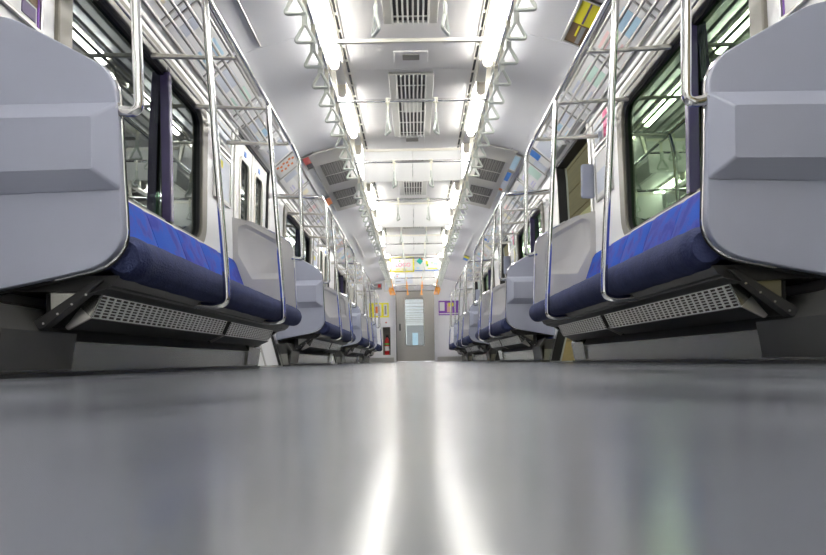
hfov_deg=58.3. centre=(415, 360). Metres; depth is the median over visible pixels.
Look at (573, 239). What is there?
seat end partition
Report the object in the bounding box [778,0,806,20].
framed notice
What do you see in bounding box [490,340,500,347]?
grille
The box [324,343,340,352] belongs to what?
heater
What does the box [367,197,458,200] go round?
bar
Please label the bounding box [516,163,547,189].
poster
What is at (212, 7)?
luggage rack
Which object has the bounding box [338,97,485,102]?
bar
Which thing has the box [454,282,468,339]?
board
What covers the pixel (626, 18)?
picture
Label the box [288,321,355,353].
seat
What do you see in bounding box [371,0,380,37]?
strap
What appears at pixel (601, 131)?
framed notice
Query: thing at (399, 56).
ceiling plate
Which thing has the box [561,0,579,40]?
channel
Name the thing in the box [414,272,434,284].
poster
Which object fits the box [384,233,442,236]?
rail
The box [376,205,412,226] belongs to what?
poster
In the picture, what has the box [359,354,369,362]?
trim
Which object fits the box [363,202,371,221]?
strap
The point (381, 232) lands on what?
ceiling lamp
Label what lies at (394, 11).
ceiling vent
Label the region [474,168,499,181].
grille
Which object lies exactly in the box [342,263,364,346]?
board
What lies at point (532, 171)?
picture
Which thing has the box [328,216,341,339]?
pole
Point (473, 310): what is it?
board
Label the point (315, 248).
framed notice
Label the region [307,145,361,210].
panel
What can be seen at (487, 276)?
window
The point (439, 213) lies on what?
poster
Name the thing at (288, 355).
trim
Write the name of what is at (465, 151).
ceiling lamp
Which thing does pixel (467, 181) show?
strap
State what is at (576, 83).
print
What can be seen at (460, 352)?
heater
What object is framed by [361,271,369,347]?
pole
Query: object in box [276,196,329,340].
board
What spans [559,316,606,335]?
grille
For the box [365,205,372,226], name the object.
strap
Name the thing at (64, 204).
seat end partition
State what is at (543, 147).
display box
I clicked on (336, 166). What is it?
grille
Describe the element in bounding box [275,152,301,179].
poster
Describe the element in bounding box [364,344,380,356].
seat
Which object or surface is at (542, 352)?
trim
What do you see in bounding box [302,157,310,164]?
picture
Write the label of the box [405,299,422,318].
ceiling
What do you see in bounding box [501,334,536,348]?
heater
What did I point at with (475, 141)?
strap
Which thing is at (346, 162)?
strap
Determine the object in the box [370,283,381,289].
wall sign
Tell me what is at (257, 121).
picture
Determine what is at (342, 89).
ceiling lamp
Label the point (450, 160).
bar
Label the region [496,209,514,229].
poster
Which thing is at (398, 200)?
strap
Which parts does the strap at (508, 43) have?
handle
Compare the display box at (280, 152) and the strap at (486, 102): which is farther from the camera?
the display box at (280, 152)
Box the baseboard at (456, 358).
[369,356,461,362]
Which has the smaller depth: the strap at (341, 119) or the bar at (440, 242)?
the strap at (341, 119)
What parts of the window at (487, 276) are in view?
pane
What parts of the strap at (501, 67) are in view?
handle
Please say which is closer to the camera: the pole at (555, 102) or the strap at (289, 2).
the strap at (289, 2)
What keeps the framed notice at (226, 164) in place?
attached to the wall at (212, 239)
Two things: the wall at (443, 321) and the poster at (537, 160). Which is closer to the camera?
the poster at (537, 160)
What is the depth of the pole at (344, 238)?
9.54 m
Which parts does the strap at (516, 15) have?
handle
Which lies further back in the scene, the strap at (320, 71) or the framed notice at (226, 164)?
the framed notice at (226, 164)
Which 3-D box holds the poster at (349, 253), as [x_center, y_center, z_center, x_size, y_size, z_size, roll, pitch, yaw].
[-1.271,-1.888,13.470,0.225,0.191,0.720,-1,0,0]
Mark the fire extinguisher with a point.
(387, 341)
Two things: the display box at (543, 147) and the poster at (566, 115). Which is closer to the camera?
the poster at (566, 115)
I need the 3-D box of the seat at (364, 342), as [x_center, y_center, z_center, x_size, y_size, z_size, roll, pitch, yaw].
[-1.102,-0.423,13.783,0.524,0.648,3.205,-1,0,0]
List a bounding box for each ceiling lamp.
[311,0,339,70]
[337,84,356,138]
[355,145,363,180]
[366,184,375,209]
[374,211,381,230]
[380,231,384,246]
[443,230,447,245]
[446,210,452,229]
[450,182,458,208]
[462,143,468,178]
[467,82,484,136]
[482,0,507,67]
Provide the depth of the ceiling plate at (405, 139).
7.24 m
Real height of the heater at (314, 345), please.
0.140 m
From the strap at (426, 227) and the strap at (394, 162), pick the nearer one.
the strap at (394, 162)
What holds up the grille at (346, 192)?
attached to the panel at (328, 168)
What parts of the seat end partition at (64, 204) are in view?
edge trim, grab rail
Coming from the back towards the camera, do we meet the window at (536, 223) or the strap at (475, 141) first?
the window at (536, 223)
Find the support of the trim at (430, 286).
attached to the wall at (443, 321)
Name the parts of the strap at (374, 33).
handle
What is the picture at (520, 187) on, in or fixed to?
attached to the poster at (516, 185)
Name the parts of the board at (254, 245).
edge trim, grab rail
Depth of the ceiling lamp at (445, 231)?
12.67 m
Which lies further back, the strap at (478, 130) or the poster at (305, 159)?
the poster at (305, 159)
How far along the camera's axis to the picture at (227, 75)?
4.98 m
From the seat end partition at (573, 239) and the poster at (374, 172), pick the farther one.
the poster at (374, 172)
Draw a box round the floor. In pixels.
[0,361,825,554]
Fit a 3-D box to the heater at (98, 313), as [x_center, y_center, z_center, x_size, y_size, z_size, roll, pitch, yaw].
[-1.093,-0.169,3.194,0.211,0.140,1.612,-1,0,0]
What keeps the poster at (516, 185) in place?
attached to the wall at (616, 232)
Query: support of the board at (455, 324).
attached to the wall at (616, 232)
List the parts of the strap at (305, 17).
handle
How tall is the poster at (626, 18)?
0.191 m
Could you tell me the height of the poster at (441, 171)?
0.300 m
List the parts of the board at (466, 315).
grab rail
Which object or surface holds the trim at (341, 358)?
attached to the wall at (212, 239)
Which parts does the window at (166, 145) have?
pane, sill, pane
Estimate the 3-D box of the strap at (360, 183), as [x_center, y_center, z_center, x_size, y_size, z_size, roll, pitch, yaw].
[-0.572,-1.764,7.788,0.109,0.265,0.034,-1,0,-4]
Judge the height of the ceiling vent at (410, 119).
0.029 m
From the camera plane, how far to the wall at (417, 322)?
39.25 m
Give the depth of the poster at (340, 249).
12.71 m
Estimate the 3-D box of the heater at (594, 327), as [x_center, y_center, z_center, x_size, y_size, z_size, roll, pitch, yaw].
[1.096,-0.207,4.669,0.211,0.140,1.222,-1,0,0]
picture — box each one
[28,0,37,8]
[176,14,202,39]
[215,66,238,95]
[247,117,265,135]
[284,169,296,182]
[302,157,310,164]
[325,197,331,204]
[504,172,511,180]
[510,156,520,169]
[517,184,523,190]
[528,165,541,179]
[530,150,540,160]
[558,111,574,127]
[583,63,607,89]
[618,6,643,40]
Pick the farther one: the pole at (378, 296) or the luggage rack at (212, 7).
the pole at (378, 296)
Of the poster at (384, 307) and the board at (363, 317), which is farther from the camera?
the poster at (384, 307)
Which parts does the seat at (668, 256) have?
backrest, backrest, backrest, pan rail, backrest, backrest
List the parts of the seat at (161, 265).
backrest, backrest, pan rail, backrest, backrest, backrest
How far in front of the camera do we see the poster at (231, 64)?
5.08 m
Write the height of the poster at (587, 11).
0.063 m
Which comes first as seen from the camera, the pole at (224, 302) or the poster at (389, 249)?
the pole at (224, 302)
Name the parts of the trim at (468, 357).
kick plate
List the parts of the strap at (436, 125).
handle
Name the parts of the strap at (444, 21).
handle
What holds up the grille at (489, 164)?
attached to the panel at (484, 188)
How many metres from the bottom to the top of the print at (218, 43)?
0.107 m
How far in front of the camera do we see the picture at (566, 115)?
5.91 m
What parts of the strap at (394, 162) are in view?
handle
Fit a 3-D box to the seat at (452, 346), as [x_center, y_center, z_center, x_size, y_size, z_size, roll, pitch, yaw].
[1.097,-0.461,17.870,0.524,0.648,1.500,-1,0,0]
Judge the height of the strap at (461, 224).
0.265 m
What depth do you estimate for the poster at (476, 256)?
14.15 m
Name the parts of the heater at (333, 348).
casing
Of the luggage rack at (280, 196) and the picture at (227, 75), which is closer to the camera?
the picture at (227, 75)
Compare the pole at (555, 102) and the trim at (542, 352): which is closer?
the pole at (555, 102)
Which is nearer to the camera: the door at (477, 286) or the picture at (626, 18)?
the picture at (626, 18)
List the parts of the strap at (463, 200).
handle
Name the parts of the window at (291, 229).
pane, pane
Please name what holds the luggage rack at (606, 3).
attached to the wall at (616, 232)
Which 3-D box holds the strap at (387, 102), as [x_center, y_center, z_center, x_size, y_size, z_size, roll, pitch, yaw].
[-0.201,-1.770,5.370,0.034,0.265,0.109,-1,0,-22]
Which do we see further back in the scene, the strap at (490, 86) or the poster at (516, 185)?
the poster at (516, 185)
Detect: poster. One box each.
[141,0,183,24]
[162,0,233,79]
[203,55,259,119]
[239,111,278,148]
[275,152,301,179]
[278,167,309,193]
[292,182,318,209]
[301,153,314,169]
[304,200,323,221]
[311,212,330,233]
[322,225,338,242]
[324,196,333,205]
[333,243,349,258]
[338,249,352,261]
[343,256,356,267]
[363,151,412,181]
[369,303,388,317]
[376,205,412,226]
[384,236,413,253]
[390,257,413,271]
[393,272,413,284]
[413,150,461,180]
[413,204,449,226]
[414,236,442,253]
[414,258,438,271]
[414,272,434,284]
[438,300,457,314]
[462,255,469,261]
[471,254,484,265]
[475,247,489,258]
[478,241,491,255]
[481,238,495,248]
[488,222,504,237]
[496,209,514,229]
[499,171,513,191]
[502,196,522,219]
[507,154,522,172]
[507,178,533,205]
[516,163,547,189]
[523,147,550,175]
[545,106,584,143]
[563,0,601,47]
[564,49,619,113]
[588,0,658,72]
[646,0,673,15]
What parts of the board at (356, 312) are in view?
grab rail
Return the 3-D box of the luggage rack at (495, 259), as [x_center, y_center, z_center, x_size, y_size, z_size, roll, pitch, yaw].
[1.103,-1.652,13.780,0.488,0.061,3.191,-1,0,0]
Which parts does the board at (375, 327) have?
grab rail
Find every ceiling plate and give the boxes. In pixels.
[394,51,427,61]
[400,136,424,142]
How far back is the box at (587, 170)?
5.60 m
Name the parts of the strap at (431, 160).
handle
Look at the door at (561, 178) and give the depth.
6.99 m
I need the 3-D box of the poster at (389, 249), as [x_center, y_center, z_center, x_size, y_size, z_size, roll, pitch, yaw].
[-0.270,-1.899,12.172,0.480,0.300,0.014,-1,0,0]
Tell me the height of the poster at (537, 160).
0.196 m
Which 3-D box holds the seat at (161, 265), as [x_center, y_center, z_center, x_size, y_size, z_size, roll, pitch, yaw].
[-1.102,-0.423,3.902,0.524,0.648,3.205,-1,0,0]
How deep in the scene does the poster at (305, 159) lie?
7.47 m
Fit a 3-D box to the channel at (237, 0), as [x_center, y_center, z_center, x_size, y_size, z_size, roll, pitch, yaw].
[-1.009,-2.044,3.550,0.009,0.009,2.500,-1,0,0]
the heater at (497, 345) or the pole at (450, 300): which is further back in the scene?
the pole at (450, 300)
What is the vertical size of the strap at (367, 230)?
0.265 m
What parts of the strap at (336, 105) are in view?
handle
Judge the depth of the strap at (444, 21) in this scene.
3.71 m
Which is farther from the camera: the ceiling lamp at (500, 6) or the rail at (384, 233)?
the rail at (384, 233)
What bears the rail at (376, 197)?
attached to the ceiling at (544, 59)
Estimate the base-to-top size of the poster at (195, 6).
0.191 m
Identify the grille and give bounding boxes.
[93,295,226,334]
[225,322,272,340]
[310,339,330,348]
[320,160,347,175]
[326,171,350,184]
[330,343,340,350]
[333,187,355,198]
[337,195,359,206]
[466,193,488,204]
[470,185,492,196]
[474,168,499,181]
[477,158,504,172]
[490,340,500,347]
[501,336,520,345]
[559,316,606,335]
[604,284,739,327]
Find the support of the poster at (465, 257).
attached to the ceiling at (544, 59)
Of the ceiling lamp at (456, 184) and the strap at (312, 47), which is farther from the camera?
the ceiling lamp at (456, 184)
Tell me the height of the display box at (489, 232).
0.183 m
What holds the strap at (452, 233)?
hanging from the rail at (510, 12)
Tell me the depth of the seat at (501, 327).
7.56 m
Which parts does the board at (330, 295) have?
grab rail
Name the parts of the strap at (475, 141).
handle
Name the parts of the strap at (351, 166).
handle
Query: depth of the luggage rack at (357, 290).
17.93 m
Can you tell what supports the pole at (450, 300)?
attached to the seat at (452, 346)
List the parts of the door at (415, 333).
pane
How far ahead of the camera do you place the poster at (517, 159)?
7.62 m
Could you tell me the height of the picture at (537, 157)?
0.079 m
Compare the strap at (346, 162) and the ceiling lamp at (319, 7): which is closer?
the ceiling lamp at (319, 7)
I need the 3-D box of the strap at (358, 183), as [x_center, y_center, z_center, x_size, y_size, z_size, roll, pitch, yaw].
[-0.572,-1.764,7.470,0.109,0.265,0.034,-1,0,6]
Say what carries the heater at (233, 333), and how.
attached to the seat at (161, 265)
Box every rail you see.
[307,0,393,287]
[335,25,485,43]
[363,140,461,151]
[376,197,449,204]
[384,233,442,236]
[389,254,438,256]
[435,0,513,287]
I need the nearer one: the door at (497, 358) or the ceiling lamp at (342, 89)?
the ceiling lamp at (342, 89)
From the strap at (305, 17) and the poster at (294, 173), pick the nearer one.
the strap at (305, 17)
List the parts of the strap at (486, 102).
handle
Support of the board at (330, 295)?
attached to the wall at (212, 239)
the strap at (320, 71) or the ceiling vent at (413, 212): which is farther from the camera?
the ceiling vent at (413, 212)
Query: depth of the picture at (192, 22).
4.17 m
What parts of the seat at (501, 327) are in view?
pan rail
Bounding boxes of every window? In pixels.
[54,0,220,252]
[283,203,311,263]
[334,264,345,294]
[482,262,494,292]
[516,198,544,260]
[609,0,767,245]
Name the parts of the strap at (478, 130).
handle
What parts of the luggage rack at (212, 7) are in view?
rail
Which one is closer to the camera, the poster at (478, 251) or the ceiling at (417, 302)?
the poster at (478, 251)
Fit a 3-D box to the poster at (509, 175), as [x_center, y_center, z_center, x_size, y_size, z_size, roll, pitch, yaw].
[1.011,-2.049,8.450,0.120,0.063,0.900,-1,0,0]
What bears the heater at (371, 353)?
attached to the seat at (378, 347)
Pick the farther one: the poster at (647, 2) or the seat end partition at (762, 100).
the poster at (647, 2)
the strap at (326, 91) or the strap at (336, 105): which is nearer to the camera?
the strap at (326, 91)
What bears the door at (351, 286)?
in the wall at (212, 239)
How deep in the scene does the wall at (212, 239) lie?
5.02 m
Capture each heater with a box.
[46,294,226,341]
[208,322,272,345]
[295,339,330,351]
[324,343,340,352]
[343,348,360,354]
[364,351,374,355]
[457,350,466,354]
[465,347,474,353]
[470,345,487,352]
[490,340,507,349]
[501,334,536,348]
[559,315,625,340]
[604,281,785,333]
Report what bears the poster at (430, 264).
hanging from the rail at (389, 254)
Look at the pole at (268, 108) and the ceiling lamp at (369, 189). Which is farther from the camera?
the ceiling lamp at (369, 189)
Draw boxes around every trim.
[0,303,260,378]
[232,99,279,172]
[277,343,332,365]
[308,0,391,259]
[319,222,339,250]
[334,350,358,363]
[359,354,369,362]
[393,285,436,361]
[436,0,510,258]
[462,352,471,360]
[472,347,496,360]
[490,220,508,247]
[498,338,554,361]
[544,93,591,166]
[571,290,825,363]
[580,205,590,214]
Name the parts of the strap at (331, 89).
handle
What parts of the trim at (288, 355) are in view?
plate, kick plate, plate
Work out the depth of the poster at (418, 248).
12.17 m
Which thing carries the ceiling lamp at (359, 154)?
attached to the ceiling at (544, 59)
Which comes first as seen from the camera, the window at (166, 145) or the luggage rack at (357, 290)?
the window at (166, 145)
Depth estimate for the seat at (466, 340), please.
12.22 m
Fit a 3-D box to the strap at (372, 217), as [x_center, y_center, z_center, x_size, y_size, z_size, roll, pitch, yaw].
[-0.572,-1.764,9.694,0.109,0.265,0.034,-1,0,-2]
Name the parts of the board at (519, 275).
grab rail, edge trim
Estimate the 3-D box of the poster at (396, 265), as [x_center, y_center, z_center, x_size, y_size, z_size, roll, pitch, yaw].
[-0.270,-1.899,14.637,0.480,0.300,0.022,-1,0,0]
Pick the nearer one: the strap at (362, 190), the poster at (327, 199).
the strap at (362, 190)
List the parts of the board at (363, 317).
grab rail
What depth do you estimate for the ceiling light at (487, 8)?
5.54 m
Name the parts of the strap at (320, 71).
handle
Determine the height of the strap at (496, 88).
0.265 m
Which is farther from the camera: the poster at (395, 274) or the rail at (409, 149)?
the poster at (395, 274)
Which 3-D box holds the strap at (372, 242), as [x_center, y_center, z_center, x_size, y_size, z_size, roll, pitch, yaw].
[-0.572,-1.764,10.329,0.109,0.265,0.034,-1,0,7]
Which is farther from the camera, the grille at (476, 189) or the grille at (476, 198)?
the grille at (476, 198)
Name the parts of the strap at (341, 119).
handle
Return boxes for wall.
[0,0,370,349]
[362,276,467,357]
[397,320,423,361]
[458,0,825,347]
[504,143,590,360]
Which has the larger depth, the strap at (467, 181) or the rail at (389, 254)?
the rail at (389, 254)
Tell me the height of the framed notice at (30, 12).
0.530 m
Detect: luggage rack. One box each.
[114,0,291,145]
[277,194,350,247]
[331,261,371,283]
[357,290,379,297]
[449,288,472,296]
[457,258,496,281]
[477,189,549,244]
[533,0,698,140]
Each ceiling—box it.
[213,0,604,283]
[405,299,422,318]
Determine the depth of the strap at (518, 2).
3.49 m
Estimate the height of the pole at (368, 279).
1.382 m
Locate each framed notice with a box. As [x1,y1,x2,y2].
[0,0,43,32]
[213,150,231,208]
[217,113,232,157]
[312,251,317,267]
[313,233,318,252]
[509,230,514,249]
[510,247,515,263]
[591,105,607,151]
[594,142,613,201]
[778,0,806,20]
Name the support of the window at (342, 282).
in the wall at (212, 239)
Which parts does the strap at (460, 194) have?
handle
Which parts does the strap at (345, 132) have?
handle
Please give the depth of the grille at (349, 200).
9.56 m
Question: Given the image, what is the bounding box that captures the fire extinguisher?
[385,336,389,354]
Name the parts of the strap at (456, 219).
handle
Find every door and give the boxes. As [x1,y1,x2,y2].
[233,129,281,366]
[318,236,336,363]
[349,276,359,362]
[395,290,434,360]
[407,325,423,344]
[472,274,479,360]
[495,235,509,360]
[550,123,593,361]
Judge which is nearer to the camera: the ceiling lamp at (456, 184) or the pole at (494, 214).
the pole at (494, 214)
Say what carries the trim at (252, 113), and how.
attached to the wall at (212, 239)
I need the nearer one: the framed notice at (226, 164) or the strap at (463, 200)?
the framed notice at (226, 164)
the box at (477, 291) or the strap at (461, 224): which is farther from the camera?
the box at (477, 291)
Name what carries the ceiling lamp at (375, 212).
attached to the ceiling at (544, 59)
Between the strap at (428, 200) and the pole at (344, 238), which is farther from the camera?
the pole at (344, 238)
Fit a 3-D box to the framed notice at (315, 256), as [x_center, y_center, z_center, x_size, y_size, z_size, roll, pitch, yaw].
[-1.396,-1.319,10.295,0.026,0.350,0.450,-1,0,0]
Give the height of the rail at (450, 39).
0.104 m
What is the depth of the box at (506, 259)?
10.54 m
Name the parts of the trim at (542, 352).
plate, kick plate, plate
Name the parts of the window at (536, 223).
pane, pane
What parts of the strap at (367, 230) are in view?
handle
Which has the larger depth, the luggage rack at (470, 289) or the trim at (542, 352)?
the luggage rack at (470, 289)
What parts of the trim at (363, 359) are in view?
kick plate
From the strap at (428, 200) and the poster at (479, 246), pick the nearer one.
the strap at (428, 200)
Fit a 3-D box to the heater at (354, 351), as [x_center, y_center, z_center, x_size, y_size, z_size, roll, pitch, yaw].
[-1.093,-0.169,13.074,0.211,0.140,1.612,-1,0,0]
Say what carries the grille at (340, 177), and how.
attached to the panel at (328, 168)
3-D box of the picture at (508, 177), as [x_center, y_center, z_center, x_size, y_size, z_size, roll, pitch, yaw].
[1.005,-2.050,8.225,0.078,0.036,0.360,-1,0,0]
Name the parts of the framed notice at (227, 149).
frame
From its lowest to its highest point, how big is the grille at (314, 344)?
0.075 m
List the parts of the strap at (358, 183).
handle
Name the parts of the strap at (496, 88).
handle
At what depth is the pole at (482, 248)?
9.54 m
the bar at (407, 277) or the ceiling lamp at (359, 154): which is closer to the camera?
the ceiling lamp at (359, 154)
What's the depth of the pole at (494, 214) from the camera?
8.15 m
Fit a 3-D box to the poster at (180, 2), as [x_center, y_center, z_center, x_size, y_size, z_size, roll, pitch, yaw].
[-1.271,-1.888,3.590,0.225,0.191,0.720,-1,0,0]
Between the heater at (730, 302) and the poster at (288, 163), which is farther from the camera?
the poster at (288, 163)
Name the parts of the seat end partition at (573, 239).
grab rail, edge trim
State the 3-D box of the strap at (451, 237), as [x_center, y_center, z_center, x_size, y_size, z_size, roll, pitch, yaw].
[0.520,-1.783,10.012,0.109,0.265,0.034,-1,0,5]
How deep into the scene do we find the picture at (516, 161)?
7.63 m
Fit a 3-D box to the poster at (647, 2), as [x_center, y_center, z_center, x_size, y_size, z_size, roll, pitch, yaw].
[1.214,-1.931,3.590,0.225,0.191,0.720,-1,0,0]
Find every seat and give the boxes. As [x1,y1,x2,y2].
[10,202,301,346]
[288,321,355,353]
[341,337,374,355]
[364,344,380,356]
[450,343,466,354]
[456,335,490,353]
[475,318,541,350]
[529,192,820,341]
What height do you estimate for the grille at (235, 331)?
0.075 m
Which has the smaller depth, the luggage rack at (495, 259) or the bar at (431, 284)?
the luggage rack at (495, 259)
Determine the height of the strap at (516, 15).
0.265 m
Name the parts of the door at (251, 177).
pane, pane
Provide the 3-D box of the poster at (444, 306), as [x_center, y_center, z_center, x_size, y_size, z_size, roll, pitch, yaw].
[0.861,-1.373,19.294,0.520,0.380,0.012,-1,0,0]
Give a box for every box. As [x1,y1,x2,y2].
[258,130,291,165]
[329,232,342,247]
[475,289,479,300]
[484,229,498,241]
[503,256,510,273]
[533,126,566,161]
[581,164,594,198]
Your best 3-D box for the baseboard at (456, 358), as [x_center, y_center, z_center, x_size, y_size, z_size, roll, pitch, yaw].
[0.004,-0.028,19.294,2.560,0.120,0.012,-1,0,0]
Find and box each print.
[198,38,223,66]
[227,86,251,110]
[254,128,267,140]
[557,123,569,134]
[572,80,595,99]
[598,31,624,61]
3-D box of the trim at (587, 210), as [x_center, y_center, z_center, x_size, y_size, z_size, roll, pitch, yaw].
[3.109,-2.648,12.000,0.100,0.150,36.000,-1,0,0]
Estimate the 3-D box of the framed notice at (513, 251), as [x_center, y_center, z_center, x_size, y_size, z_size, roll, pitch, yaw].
[1.359,-1.367,10.295,0.026,0.350,0.450,-1,0,0]
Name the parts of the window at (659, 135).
sill, pane, pane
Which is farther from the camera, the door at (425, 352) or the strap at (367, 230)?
the door at (425, 352)
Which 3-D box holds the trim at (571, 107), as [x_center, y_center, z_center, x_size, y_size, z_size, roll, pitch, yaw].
[1.234,-1.935,6.380,0.272,0.206,1.600,-1,0,0]
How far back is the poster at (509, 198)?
9.25 m
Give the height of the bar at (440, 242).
0.025 m
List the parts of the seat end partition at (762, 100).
grab rail, edge trim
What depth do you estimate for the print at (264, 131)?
6.13 m
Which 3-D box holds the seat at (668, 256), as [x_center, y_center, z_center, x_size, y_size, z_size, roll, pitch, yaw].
[1.097,-0.461,3.902,0.524,0.648,3.205,-1,0,0]
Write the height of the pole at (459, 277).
1.382 m
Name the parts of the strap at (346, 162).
handle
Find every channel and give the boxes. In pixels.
[237,0,260,45]
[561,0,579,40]
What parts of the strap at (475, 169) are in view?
handle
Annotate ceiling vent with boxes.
[381,0,438,24]
[388,72,433,136]
[399,163,426,195]
[403,212,423,228]
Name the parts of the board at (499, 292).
grab rail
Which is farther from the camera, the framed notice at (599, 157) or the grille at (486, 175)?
the grille at (486, 175)
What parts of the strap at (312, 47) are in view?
handle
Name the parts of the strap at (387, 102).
handle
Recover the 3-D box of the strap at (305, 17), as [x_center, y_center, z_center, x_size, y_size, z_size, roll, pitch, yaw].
[-0.572,-1.764,3.818,0.109,0.265,0.034,-1,0,-6]
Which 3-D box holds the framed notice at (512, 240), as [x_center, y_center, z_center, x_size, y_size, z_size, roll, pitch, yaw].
[1.340,-1.682,10.295,0.029,0.220,0.450,-1,0,0]
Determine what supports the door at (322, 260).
in the wall at (212, 239)
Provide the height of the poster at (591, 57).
0.191 m
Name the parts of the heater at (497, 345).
casing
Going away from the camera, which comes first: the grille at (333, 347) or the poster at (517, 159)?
the poster at (517, 159)
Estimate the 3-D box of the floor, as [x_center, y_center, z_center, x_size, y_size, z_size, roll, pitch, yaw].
[0.006,0.057,18.600,2.840,0.050,42.400,-1,0,0]
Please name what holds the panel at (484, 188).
attached to the ceiling at (544, 59)
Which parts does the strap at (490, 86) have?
handle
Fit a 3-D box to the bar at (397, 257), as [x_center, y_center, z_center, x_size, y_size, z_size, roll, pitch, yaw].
[-0.028,-1.888,13.605,1.092,0.025,0.025,-1,0,0]
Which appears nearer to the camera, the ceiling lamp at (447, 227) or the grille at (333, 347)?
the grille at (333, 347)
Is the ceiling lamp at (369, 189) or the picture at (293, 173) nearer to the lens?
the picture at (293, 173)
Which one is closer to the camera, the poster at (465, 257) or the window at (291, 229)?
the window at (291, 229)
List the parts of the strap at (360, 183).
handle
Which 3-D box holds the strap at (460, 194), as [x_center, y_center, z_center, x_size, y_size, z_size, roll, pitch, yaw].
[0.520,-1.783,8.423,0.109,0.265,0.034,-1,0,3]
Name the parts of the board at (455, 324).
grab rail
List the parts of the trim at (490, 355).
kick plate, plate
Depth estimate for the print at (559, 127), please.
6.12 m
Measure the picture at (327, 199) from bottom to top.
0.046 m
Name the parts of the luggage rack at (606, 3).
rail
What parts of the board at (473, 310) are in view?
grab rail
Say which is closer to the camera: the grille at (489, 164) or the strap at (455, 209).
the grille at (489, 164)
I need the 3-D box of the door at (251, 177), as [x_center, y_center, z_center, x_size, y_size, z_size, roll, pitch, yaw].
[-1.390,-0.866,6.380,0.220,1.845,1.360,-1,0,0]
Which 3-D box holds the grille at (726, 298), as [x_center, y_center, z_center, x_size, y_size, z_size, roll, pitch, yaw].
[1.037,-0.212,3.200,0.036,0.075,1.600,-1,0,0]
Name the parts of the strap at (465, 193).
handle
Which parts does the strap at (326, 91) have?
handle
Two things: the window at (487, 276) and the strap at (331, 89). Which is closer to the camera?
the strap at (331, 89)
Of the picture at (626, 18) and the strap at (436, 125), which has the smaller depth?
the picture at (626, 18)
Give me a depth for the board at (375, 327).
17.06 m
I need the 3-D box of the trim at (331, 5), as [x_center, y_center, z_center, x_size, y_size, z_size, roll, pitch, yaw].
[-0.562,-2.163,8.350,0.154,0.064,21.900,-1,0,0]
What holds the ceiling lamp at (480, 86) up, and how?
attached to the ceiling at (544, 59)
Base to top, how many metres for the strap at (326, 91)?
0.265 m
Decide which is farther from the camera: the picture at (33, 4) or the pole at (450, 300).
the pole at (450, 300)
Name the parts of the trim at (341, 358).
plate, kick plate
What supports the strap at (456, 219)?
hanging from the rail at (510, 12)
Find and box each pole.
[194,0,229,309]
[261,104,285,324]
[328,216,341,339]
[341,237,352,342]
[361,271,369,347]
[367,279,373,348]
[377,296,381,350]
[449,300,454,349]
[457,277,463,347]
[461,269,469,345]
[478,234,489,340]
[489,213,502,337]
[545,99,570,319]
[601,0,637,302]
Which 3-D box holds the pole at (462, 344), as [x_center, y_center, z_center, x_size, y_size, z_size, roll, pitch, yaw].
[0.885,-0.944,13.100,0.180,1.382,0.031,-1,0,0]
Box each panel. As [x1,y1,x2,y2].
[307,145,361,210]
[465,143,517,208]
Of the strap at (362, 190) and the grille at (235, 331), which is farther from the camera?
the strap at (362, 190)
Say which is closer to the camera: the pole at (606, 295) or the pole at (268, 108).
the pole at (606, 295)
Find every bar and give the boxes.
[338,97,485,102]
[356,159,469,163]
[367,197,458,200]
[381,242,446,244]
[385,257,442,258]
[391,277,437,278]
[393,284,435,285]
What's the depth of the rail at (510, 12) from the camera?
5.53 m
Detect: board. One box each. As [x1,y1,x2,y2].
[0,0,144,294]
[232,143,304,307]
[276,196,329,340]
[324,247,356,330]
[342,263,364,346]
[361,283,375,341]
[369,291,379,349]
[451,290,463,348]
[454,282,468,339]
[465,261,489,344]
[473,244,505,329]
[499,193,554,336]
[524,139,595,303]
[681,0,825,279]
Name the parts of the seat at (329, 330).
pan rail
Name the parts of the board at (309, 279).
edge trim, grab rail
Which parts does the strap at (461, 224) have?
handle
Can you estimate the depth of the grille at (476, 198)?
9.57 m
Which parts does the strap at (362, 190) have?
handle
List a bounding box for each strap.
[283,0,306,15]
[294,0,315,44]
[304,20,322,68]
[312,44,329,89]
[319,65,335,107]
[325,84,340,122]
[330,103,344,136]
[335,115,348,149]
[339,128,351,160]
[343,142,354,170]
[346,153,357,179]
[354,172,363,198]
[356,183,366,205]
[359,190,367,211]
[361,196,369,216]
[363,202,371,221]
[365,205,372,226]
[366,213,374,231]
[368,217,375,235]
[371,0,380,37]
[371,227,378,243]
[385,98,391,135]
[392,160,396,188]
[396,198,400,220]
[425,227,427,242]
[426,197,430,220]
[429,159,433,187]
[433,97,439,134]
[441,0,449,36]
[450,221,457,238]
[451,216,458,234]
[452,209,460,229]
[454,206,462,225]
[455,200,463,220]
[457,194,465,215]
[458,186,467,209]
[460,179,469,203]
[462,173,472,196]
[467,151,479,176]
[470,137,482,167]
[473,126,485,157]
[476,112,489,146]
[480,101,494,134]
[484,81,499,120]
[488,63,504,104]
[493,43,510,85]
[499,17,518,64]
[506,0,526,40]
[514,0,536,11]
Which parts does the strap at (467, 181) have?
handle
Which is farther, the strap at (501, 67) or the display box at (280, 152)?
the display box at (280, 152)
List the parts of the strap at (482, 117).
handle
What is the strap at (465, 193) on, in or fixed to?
hanging from the rail at (510, 12)

